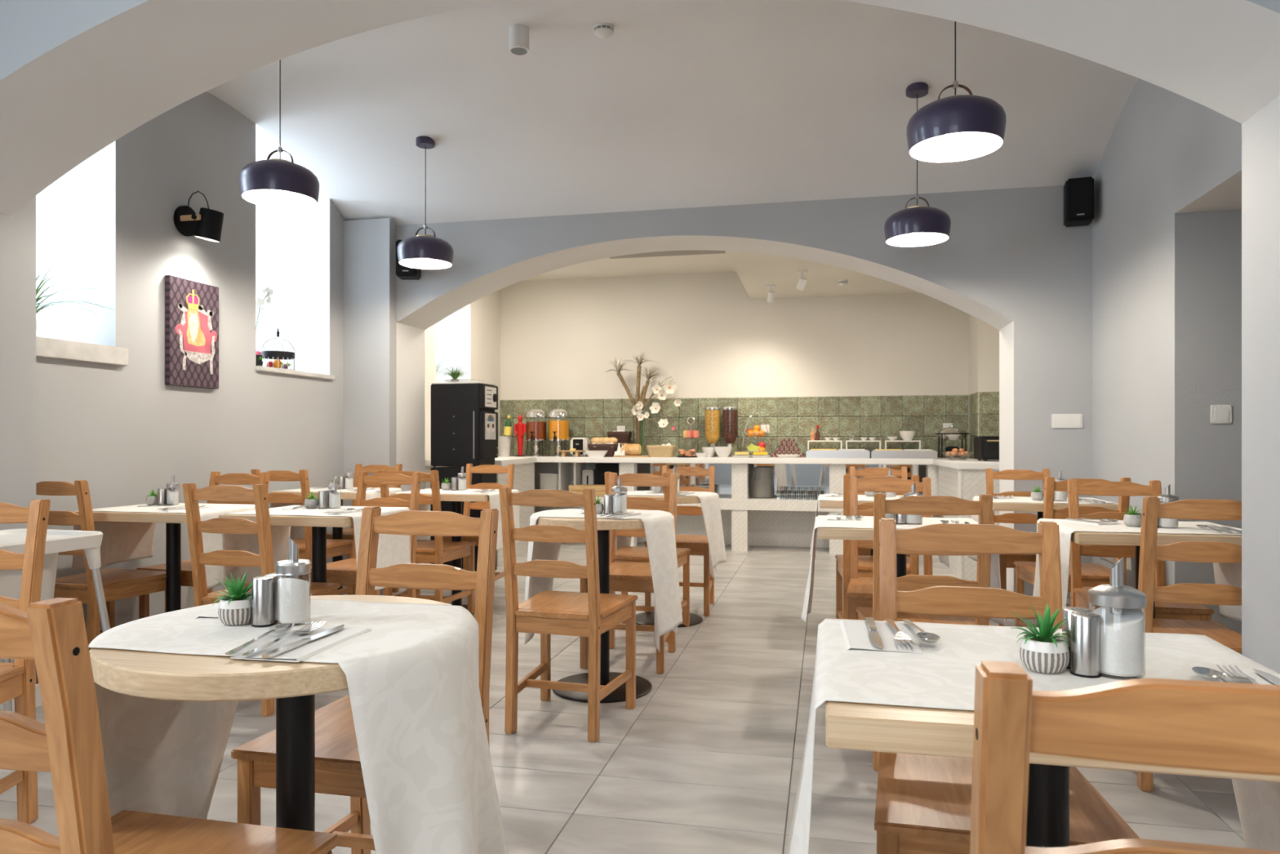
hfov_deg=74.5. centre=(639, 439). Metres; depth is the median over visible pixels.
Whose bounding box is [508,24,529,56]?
spotlight
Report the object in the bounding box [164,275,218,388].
picture
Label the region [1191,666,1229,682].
spoon
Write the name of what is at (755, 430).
mandarin
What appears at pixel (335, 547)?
dining chair
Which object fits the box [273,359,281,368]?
pear
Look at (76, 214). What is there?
window
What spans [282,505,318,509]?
napkin
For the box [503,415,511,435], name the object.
wine bottle
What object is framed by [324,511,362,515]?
napkin
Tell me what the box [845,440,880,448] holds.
white riser
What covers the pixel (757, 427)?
mandarin
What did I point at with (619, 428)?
wall socket
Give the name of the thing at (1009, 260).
wall
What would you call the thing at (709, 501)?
tablecloth
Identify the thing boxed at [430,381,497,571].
coffee machine
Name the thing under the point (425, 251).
pendant lamp
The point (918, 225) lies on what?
pendant lamp
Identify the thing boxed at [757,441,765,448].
apple
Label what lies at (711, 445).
outlet
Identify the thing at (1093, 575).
dining chair
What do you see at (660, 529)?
tablecloth
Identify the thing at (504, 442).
wine cooler
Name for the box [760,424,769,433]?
wall socket
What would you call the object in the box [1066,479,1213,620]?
dining chair
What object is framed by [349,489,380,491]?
napkin
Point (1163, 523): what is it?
jar
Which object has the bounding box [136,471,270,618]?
dining chair
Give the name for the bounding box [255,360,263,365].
pot
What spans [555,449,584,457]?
wooden stand
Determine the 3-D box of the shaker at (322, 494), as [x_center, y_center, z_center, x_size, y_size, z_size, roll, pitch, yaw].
[-1.469,0.275,3.894,0.037,0.081,0.037,0,0,12]
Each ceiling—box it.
[207,0,1137,225]
[522,253,735,280]
[724,250,919,299]
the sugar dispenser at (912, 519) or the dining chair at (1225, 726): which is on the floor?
the dining chair at (1225, 726)
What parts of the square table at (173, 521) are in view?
post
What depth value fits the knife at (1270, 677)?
1.10 m
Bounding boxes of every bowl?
[584,450,607,457]
[695,453,707,457]
[702,447,715,457]
[714,446,732,457]
[887,436,897,440]
[898,431,915,440]
[941,451,973,460]
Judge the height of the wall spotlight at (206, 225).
0.278 m
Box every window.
[35,140,128,365]
[255,124,334,379]
[435,303,470,382]
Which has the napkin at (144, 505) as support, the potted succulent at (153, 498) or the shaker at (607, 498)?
the potted succulent at (153, 498)
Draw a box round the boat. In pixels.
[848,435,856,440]
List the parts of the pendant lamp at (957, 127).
bulb, strap handle, cord, lamp shade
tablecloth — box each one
[0,528,110,711]
[71,502,255,589]
[88,599,507,853]
[222,505,410,590]
[270,486,401,539]
[392,488,519,550]
[524,508,683,651]
[614,490,726,580]
[786,618,1279,853]
[800,515,1007,626]
[809,493,949,566]
[968,496,1131,571]
[1032,518,1241,621]
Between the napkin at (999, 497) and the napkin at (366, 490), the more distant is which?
the napkin at (366, 490)
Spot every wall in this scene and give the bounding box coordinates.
[0,0,1279,684]
[35,91,345,630]
[343,118,1118,598]
[424,289,500,488]
[500,271,999,512]
[1092,78,1241,634]
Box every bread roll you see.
[591,437,600,443]
[601,437,611,443]
[609,437,617,443]
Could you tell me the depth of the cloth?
8.36 m
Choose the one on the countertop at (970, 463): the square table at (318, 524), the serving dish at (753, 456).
the serving dish at (753, 456)
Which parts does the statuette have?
arm, arm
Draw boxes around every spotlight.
[173,191,223,242]
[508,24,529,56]
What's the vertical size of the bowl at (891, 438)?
0.038 m
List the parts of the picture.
throne arm, throne leg, throne frame, throne leg, throne arm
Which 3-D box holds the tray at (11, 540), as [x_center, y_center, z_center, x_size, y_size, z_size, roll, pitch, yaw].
[-2.154,0.350,2.814,0.424,0.050,0.494,0,0,15]
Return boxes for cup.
[486,422,489,431]
[491,422,494,431]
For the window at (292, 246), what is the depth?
6.04 m
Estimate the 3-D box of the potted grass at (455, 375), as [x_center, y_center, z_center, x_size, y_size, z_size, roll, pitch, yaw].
[-1.461,-0.512,6.607,0.228,0.131,0.199,0,0,-13]
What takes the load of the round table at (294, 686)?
on the floor
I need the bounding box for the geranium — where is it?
[255,350,266,365]
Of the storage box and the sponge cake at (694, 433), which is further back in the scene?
the storage box
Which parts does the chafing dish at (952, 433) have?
leg, leg, burner, lid, leg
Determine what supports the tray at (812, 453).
on the countertop at (970, 463)
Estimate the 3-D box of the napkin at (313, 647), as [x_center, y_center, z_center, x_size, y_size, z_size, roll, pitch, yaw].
[-0.521,0.315,1.312,0.110,0.004,0.205,0,0,11]
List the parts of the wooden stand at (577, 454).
leg, leg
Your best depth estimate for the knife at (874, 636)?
1.35 m
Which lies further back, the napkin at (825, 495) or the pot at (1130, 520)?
the napkin at (825, 495)
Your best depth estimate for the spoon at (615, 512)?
3.53 m
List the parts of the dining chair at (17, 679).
rail, seat, rail, rail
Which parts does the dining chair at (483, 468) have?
seat, leg, rail, rail, rail, leg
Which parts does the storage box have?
lid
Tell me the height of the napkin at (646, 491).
0.004 m
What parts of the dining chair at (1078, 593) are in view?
leg, rail, rail, rail, seat, leg, leg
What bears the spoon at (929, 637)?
on the tablecloth at (944, 676)
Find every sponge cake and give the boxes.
[683,430,686,437]
[686,430,691,438]
[691,430,697,438]
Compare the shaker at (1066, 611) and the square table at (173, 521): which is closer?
the shaker at (1066, 611)
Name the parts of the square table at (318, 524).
post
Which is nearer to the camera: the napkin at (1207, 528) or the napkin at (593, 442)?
the napkin at (1207, 528)
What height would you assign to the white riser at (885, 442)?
0.090 m
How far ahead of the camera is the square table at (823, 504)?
4.40 m
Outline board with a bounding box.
[613,455,648,457]
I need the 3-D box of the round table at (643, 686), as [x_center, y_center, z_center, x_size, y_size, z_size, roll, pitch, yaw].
[-0.163,0.695,3.636,0.594,0.750,0.594,0,0,12]
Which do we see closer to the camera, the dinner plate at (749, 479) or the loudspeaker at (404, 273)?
the loudspeaker at (404, 273)
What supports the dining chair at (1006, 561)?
on the floor
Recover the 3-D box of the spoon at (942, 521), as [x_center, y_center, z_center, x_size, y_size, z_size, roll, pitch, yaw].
[1.130,0.307,3.097,0.034,0.009,0.177,0,0,12]
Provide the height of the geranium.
0.122 m
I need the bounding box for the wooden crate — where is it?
[568,484,605,497]
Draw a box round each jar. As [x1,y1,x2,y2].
[276,573,310,626]
[328,489,341,508]
[906,515,922,524]
[1088,603,1145,679]
[1158,519,1178,528]
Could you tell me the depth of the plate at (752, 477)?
8.23 m
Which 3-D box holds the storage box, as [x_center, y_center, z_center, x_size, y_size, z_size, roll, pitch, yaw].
[-0.921,0.457,8.816,0.210,0.220,0.230,0,0,12]
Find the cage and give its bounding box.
[261,326,295,370]
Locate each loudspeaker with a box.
[395,240,421,279]
[1063,176,1093,226]
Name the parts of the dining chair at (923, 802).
leg, leg, rail, rail, seat, leg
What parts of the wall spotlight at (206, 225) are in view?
wall plate, arm, joint knob, lamp shade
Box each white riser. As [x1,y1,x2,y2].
[807,440,841,449]
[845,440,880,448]
[884,440,920,448]
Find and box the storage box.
[538,472,558,489]
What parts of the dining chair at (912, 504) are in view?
leg, seat, rail, rail, rail, leg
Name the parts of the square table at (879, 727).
post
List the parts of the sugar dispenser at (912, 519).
spout, lid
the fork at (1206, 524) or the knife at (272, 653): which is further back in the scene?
the fork at (1206, 524)
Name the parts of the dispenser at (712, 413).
lid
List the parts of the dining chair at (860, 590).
leg, leg, seat, rail, rail, rail, leg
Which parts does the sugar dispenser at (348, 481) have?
lid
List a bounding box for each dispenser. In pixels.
[165,474,179,505]
[275,536,311,626]
[328,475,341,508]
[344,466,353,488]
[457,466,466,490]
[525,405,546,456]
[547,405,569,456]
[582,469,595,484]
[611,476,626,514]
[671,466,679,491]
[704,406,720,457]
[722,406,737,457]
[884,468,896,497]
[903,481,923,524]
[1053,470,1066,501]
[1087,557,1146,679]
[1156,484,1178,528]
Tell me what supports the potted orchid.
on the window at (292, 246)
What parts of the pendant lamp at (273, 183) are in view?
lamp shade, cord, strap handle, bulb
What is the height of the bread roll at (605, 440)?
0.068 m
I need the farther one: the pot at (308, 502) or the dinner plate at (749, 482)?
the dinner plate at (749, 482)
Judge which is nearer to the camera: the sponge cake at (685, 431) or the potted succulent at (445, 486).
the potted succulent at (445, 486)
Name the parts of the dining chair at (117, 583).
leg, rail, rail, rail, leg, seat, leg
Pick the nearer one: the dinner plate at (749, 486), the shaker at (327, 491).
the shaker at (327, 491)
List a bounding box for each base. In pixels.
[425,462,534,566]
[938,466,999,580]
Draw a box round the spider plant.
[35,267,114,329]
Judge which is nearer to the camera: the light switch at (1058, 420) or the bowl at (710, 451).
the light switch at (1058, 420)
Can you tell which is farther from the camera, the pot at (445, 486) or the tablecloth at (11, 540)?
the pot at (445, 486)
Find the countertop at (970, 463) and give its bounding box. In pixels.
[424,455,999,470]
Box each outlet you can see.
[709,443,715,447]
[726,443,733,447]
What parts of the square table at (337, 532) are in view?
post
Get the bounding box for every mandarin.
[746,430,752,436]
[752,429,759,435]
[753,425,759,431]
[758,447,765,452]
[759,430,764,436]
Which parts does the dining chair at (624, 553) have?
leg, leg, rail, rail, seat, leg, leg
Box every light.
[765,284,775,302]
[796,270,807,290]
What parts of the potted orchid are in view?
pot, stem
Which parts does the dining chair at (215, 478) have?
leg, seat, leg, rail, rail, leg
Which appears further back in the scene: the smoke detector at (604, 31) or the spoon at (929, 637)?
the smoke detector at (604, 31)
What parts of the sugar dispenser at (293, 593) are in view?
spout, lid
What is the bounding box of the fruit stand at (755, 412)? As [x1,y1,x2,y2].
[742,412,770,455]
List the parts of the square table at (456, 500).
post, foot plate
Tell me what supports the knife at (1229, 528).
on the napkin at (1207, 528)
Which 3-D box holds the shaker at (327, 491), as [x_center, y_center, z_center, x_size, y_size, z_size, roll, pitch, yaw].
[-1.463,0.275,3.929,0.037,0.081,0.037,0,0,12]
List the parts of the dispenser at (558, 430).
lid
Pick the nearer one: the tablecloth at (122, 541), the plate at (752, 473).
the tablecloth at (122, 541)
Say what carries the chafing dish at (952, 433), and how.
on the countertop at (970, 463)
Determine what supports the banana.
on the fruit stand at (755, 412)
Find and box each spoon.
[225,622,294,654]
[323,507,355,512]
[600,511,622,516]
[852,514,862,518]
[902,618,940,643]
[939,520,949,523]
[1077,517,1118,521]
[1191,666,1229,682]
[1196,524,1222,532]
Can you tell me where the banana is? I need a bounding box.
[746,446,756,453]
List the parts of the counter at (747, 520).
panel, panel, mirror panel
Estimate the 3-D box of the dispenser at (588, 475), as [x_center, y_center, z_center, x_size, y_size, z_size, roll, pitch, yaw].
[-0.522,0.437,8.767,0.120,0.260,0.184,0,0,12]
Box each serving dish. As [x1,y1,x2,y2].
[732,455,751,457]
[751,455,769,457]
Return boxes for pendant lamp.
[239,59,319,209]
[397,136,453,269]
[884,82,951,246]
[906,21,1006,162]
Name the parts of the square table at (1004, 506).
post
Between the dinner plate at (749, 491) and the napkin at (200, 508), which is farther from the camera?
the dinner plate at (749, 491)
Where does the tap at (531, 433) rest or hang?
on the dispenser at (536, 431)
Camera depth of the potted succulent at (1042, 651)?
1.14 m
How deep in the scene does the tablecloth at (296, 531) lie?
5.40 m
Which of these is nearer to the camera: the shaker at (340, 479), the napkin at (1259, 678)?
the napkin at (1259, 678)
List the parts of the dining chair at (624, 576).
leg, leg, rail, seat, rail, rail, leg, leg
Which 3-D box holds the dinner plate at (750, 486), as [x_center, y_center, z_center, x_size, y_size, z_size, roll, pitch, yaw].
[1.205,0.472,8.295,0.248,0.015,0.248,0,0,12]
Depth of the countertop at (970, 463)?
7.92 m
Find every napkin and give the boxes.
[136,504,168,506]
[160,507,216,511]
[195,609,218,618]
[230,626,371,662]
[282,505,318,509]
[309,487,328,488]
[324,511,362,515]
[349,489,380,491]
[474,490,498,493]
[571,508,604,513]
[591,442,613,444]
[603,513,650,519]
[644,490,662,493]
[676,493,701,496]
[824,493,843,497]
[826,515,855,520]
[839,619,923,653]
[992,496,1008,498]
[1057,519,1121,525]
[1080,499,1115,503]
[1204,527,1241,533]
[1219,671,1279,684]
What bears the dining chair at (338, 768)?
on the floor
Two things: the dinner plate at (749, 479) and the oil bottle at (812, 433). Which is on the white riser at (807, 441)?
the oil bottle at (812, 433)
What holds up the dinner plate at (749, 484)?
on the dinner plate at (749, 486)
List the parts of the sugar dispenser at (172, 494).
spout, lid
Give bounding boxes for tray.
[0,528,102,554]
[444,378,484,382]
[805,448,870,457]
[869,448,937,458]
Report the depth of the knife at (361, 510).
3.60 m
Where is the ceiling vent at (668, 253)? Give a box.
[608,249,725,258]
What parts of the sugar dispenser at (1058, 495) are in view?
spout, lid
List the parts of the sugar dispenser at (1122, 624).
spout, lid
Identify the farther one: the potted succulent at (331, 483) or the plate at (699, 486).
the plate at (699, 486)
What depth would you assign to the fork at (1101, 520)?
3.22 m
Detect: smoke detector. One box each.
[593,22,614,39]
[837,280,848,286]
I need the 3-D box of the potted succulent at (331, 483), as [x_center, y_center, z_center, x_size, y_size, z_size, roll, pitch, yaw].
[-1.976,0.276,5.434,0.065,0.080,0.065,0,0,-29]
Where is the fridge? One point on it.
(600, 468)
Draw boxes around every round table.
[88,595,450,831]
[535,508,652,702]
[626,490,702,627]
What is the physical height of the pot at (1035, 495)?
0.044 m
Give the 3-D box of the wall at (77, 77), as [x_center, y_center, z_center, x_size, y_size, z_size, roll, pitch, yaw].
[-0.393,-0.455,2.627,6.500,3.050,0.600,0,0,12]
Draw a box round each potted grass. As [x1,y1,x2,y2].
[435,359,464,382]
[440,365,466,379]
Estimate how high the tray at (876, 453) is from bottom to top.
0.084 m
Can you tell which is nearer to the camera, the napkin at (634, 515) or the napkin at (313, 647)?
the napkin at (313, 647)
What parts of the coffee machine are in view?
lid, panel, door, picture panel, control plate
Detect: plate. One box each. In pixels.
[676,455,697,457]
[693,484,709,487]
[749,479,774,481]
[749,481,774,484]
[749,484,773,486]
[749,485,774,488]
[749,488,774,490]
[749,490,774,493]
[749,493,774,495]
[749,495,773,497]
[750,480,774,482]
[750,483,774,484]
[750,486,773,488]
[750,488,774,491]
[750,491,774,493]
[750,493,774,497]
[751,466,773,469]
[751,468,773,470]
[751,471,773,473]
[751,472,773,474]
[751,475,773,477]
[751,476,773,478]
[752,469,773,471]
[752,473,773,475]
[752,477,773,479]
[777,454,799,457]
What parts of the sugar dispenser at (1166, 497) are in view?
spout, lid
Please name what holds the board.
on the countertop at (970, 463)
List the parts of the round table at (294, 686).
post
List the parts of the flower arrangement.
dried stem, dried stem, green stem, dried stem, dried stem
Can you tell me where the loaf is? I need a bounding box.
[622,444,641,455]
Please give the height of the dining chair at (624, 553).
0.900 m
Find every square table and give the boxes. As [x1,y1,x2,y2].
[74,511,186,612]
[218,507,409,582]
[268,488,401,595]
[390,493,489,617]
[817,527,906,577]
[819,500,873,555]
[826,617,1279,847]
[992,502,1118,626]
[1071,531,1241,617]
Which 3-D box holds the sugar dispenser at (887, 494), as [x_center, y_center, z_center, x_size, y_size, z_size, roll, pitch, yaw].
[1.396,0.237,4.700,0.069,0.158,0.069,0,0,-11]
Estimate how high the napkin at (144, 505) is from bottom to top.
0.004 m
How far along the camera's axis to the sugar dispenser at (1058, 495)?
4.36 m
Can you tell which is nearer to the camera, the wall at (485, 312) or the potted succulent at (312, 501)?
the potted succulent at (312, 501)
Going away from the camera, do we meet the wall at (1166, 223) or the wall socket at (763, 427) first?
the wall at (1166, 223)
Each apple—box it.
[266,360,274,367]
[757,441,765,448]
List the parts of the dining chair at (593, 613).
leg, leg, rail, rail, rail, seat, leg, leg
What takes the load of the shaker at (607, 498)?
on the tablecloth at (660, 529)
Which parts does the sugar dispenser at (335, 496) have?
lid, spout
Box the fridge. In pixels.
[595,462,618,493]
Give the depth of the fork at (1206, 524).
2.93 m
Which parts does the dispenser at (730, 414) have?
lid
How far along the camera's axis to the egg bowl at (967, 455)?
7.17 m
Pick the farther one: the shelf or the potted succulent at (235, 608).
the shelf
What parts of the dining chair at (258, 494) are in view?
leg, rail, rail, rail, leg, seat, leg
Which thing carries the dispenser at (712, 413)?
on the countertop at (970, 463)
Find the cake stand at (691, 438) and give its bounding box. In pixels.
[679,417,701,455]
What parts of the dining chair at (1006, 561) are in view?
leg, leg, rail, rail, rail, seat, leg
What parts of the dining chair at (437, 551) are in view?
leg, rail, rail, leg, leg, seat, leg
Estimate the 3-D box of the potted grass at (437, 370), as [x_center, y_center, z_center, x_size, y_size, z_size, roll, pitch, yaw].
[-1.909,-0.644,7.898,0.486,0.368,0.363,0,0,12]
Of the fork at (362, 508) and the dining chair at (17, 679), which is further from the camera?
the fork at (362, 508)
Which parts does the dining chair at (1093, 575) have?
leg, leg, seat, rail, rail, leg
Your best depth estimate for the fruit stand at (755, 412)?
8.29 m
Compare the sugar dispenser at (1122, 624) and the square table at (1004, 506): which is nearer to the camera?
the sugar dispenser at (1122, 624)
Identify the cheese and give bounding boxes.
[734,451,749,454]
[753,451,768,454]
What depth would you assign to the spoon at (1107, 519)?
3.23 m
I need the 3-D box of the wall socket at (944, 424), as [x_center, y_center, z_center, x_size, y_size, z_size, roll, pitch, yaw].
[2.972,-0.120,8.128,0.088,0.088,0.014,0,0,12]
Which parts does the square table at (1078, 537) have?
post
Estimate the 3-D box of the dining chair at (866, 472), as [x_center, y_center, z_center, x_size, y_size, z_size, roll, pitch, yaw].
[1.482,0.620,5.184,0.410,0.900,0.488,0,0,12]
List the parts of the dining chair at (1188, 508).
leg, seat, rail, rail, rail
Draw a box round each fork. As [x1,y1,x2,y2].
[242,621,325,655]
[327,507,363,513]
[605,511,633,516]
[884,618,915,644]
[1071,517,1116,521]
[1205,524,1232,532]
[1216,664,1258,684]
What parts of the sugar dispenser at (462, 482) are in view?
lid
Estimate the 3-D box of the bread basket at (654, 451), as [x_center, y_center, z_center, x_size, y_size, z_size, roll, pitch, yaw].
[0.210,0.111,8.351,0.270,0.118,0.171,0,0,12]
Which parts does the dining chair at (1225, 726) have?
leg, rail, rail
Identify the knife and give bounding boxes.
[161,506,208,510]
[262,624,344,657]
[332,510,362,514]
[612,512,640,517]
[865,617,884,648]
[1065,517,1107,523]
[1221,526,1241,533]
[1253,668,1279,684]
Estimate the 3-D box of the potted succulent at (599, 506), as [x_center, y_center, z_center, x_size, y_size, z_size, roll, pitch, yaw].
[-0.188,0.276,3.614,0.065,0.080,0.065,0,0,-1]
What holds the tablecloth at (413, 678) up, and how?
on the round table at (294, 686)
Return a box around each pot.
[145,495,157,504]
[217,597,252,625]
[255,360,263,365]
[304,497,318,508]
[441,482,451,489]
[595,502,604,514]
[792,443,796,448]
[1018,634,1070,673]
[1031,491,1044,500]
[1123,514,1142,526]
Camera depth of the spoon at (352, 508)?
3.70 m
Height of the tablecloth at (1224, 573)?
0.356 m
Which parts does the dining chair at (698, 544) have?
leg, leg, seat, rail, rail, rail, leg, leg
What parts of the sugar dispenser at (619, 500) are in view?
spout, lid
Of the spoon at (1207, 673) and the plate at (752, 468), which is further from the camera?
the plate at (752, 468)
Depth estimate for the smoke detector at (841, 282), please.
7.53 m
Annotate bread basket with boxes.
[587,443,617,457]
[606,431,631,443]
[646,444,675,457]
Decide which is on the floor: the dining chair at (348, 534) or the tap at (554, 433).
the dining chair at (348, 534)
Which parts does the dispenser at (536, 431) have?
lid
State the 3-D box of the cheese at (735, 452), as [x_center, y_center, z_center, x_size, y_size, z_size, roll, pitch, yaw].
[0.979,0.128,8.099,0.136,0.030,0.070,0,0,12]
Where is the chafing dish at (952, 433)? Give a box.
[935,425,969,457]
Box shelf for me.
[595,495,843,511]
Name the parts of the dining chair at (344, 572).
leg, leg, seat, leg, rail, rail, leg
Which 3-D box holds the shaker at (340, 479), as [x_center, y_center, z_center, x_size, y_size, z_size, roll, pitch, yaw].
[-1.925,0.275,5.421,0.037,0.081,0.037,0,0,12]
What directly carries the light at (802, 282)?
attached to the ceiling at (755, 271)
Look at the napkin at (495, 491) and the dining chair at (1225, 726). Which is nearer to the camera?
the dining chair at (1225, 726)
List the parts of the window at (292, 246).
sill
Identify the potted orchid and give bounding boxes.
[255,287,273,360]
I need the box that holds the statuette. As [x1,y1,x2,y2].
[513,414,526,456]
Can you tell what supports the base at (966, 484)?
on the floor
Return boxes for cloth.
[613,442,626,455]
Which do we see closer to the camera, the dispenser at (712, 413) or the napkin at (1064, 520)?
the napkin at (1064, 520)
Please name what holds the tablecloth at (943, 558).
on the square table at (823, 504)
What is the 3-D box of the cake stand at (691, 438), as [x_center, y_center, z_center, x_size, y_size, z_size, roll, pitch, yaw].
[0.513,-0.032,8.469,0.260,0.404,0.260,0,0,12]
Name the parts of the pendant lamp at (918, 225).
strap handle, cord, bulb, lamp shade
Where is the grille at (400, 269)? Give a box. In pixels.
[395,240,415,274]
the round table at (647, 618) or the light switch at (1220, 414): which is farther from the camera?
the round table at (647, 618)
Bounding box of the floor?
[0,542,1244,853]
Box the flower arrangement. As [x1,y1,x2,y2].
[606,351,681,455]
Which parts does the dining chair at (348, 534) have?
seat, leg, rail, rail, leg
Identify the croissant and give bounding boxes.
[688,448,695,452]
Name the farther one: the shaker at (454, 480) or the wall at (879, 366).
the wall at (879, 366)
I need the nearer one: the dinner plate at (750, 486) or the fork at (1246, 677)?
the fork at (1246, 677)
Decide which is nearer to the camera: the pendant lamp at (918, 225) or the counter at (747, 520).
the pendant lamp at (918, 225)
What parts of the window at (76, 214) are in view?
sill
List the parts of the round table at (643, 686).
foot plate, post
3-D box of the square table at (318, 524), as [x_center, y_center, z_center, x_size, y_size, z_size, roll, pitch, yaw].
[-1.443,0.695,3.785,0.600,0.750,0.550,0,0,12]
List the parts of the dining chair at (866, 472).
leg, rail, rail, leg, leg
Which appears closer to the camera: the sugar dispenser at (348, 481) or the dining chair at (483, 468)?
the sugar dispenser at (348, 481)
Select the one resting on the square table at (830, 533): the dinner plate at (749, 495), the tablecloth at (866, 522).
the tablecloth at (866, 522)
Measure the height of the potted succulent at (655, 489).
0.080 m
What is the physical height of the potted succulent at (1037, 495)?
0.080 m
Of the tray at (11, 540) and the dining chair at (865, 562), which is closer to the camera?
the tray at (11, 540)
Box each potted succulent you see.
[145,488,157,504]
[212,572,260,625]
[304,492,318,508]
[328,476,337,484]
[440,477,451,489]
[595,496,604,514]
[652,486,662,493]
[864,491,875,496]
[885,513,894,519]
[1010,602,1071,673]
[1031,485,1044,500]
[1123,504,1142,526]
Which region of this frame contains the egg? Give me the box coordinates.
[951,451,956,456]
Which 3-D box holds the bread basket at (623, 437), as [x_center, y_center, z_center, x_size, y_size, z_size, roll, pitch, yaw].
[-0.211,-0.029,8.669,0.235,0.118,0.181,0,0,12]
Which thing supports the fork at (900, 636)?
on the napkin at (855, 633)
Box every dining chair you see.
[0,498,50,823]
[0,597,339,853]
[35,480,166,684]
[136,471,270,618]
[182,483,340,716]
[231,506,498,853]
[250,469,353,595]
[303,471,421,597]
[326,463,402,592]
[378,469,475,613]
[442,463,514,581]
[498,486,637,742]
[580,472,677,673]
[604,471,690,642]
[643,465,715,616]
[835,474,919,618]
[846,476,932,619]
[849,466,919,574]
[856,493,992,771]
[874,517,1140,853]
[969,660,1279,853]
[985,467,1071,626]
[1013,476,1131,626]
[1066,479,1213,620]
[1137,496,1241,791]
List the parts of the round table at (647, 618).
foot plate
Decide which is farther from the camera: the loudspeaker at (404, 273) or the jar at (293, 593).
the loudspeaker at (404, 273)
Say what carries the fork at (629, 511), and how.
on the napkin at (634, 515)
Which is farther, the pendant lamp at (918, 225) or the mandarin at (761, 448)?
the mandarin at (761, 448)
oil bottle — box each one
[810,427,814,440]
[815,425,819,440]
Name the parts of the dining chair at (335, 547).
leg, rail, rail, leg, seat, leg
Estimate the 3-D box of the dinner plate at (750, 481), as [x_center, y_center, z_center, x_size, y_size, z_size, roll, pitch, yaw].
[1.205,0.409,8.295,0.248,0.015,0.248,0,0,12]
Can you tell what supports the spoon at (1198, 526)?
on the tablecloth at (1224, 573)
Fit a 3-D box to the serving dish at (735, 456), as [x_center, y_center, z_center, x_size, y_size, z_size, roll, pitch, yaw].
[0.979,0.159,8.099,0.184,0.022,0.120,0,0,12]
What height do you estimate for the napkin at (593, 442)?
0.043 m
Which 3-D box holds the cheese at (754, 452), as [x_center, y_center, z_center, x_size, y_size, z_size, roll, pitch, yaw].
[1.155,0.128,8.061,0.136,0.030,0.070,0,0,12]
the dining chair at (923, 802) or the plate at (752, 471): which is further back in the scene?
the plate at (752, 471)
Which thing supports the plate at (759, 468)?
on the plate at (752, 468)
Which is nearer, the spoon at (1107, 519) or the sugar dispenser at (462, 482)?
the spoon at (1107, 519)
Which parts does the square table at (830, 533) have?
post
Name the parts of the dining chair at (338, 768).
leg, seat, leg, rail, rail, leg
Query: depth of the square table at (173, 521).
3.92 m
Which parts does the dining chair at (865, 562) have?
leg, leg, rail, seat, rail, leg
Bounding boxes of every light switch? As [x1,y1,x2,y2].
[1051,413,1082,427]
[1210,404,1231,423]
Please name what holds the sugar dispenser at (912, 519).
on the tablecloth at (866, 522)
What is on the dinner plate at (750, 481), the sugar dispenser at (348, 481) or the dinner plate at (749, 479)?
the dinner plate at (749, 479)
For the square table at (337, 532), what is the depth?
5.35 m
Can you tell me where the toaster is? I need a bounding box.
[570,437,590,455]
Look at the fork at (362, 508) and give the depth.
3.67 m
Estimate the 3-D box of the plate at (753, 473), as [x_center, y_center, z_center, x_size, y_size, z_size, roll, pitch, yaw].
[1.212,0.344,8.294,0.220,0.015,0.220,0,0,12]
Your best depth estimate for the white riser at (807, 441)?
8.16 m
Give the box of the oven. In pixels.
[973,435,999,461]
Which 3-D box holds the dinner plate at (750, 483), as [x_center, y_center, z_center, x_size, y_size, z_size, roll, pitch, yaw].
[1.205,0.434,8.295,0.248,0.015,0.248,0,0,12]
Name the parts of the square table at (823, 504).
post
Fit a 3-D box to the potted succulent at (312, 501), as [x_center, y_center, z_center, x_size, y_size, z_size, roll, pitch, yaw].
[-1.524,0.276,3.907,0.065,0.080,0.065,0,0,-45]
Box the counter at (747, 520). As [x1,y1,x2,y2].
[540,462,938,556]
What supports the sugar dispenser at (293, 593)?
on the tablecloth at (413, 678)
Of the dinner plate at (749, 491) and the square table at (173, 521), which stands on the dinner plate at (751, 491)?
the dinner plate at (749, 491)
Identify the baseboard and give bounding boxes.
[0,683,42,711]
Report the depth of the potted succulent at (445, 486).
5.30 m
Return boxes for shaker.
[157,488,165,505]
[251,575,275,626]
[264,573,286,622]
[318,490,326,508]
[324,489,328,507]
[337,476,344,488]
[451,477,457,490]
[604,494,612,514]
[896,514,906,524]
[1062,606,1090,669]
[1070,611,1101,678]
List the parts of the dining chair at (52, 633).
rail, rail, rail, leg, seat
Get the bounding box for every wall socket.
[617,426,625,431]
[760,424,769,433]
[942,422,952,428]
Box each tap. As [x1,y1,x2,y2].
[529,431,533,440]
[552,431,556,440]
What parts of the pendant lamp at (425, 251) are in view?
lamp shade, strap handle, cord, bulb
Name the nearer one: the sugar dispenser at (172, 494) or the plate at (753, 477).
the sugar dispenser at (172, 494)

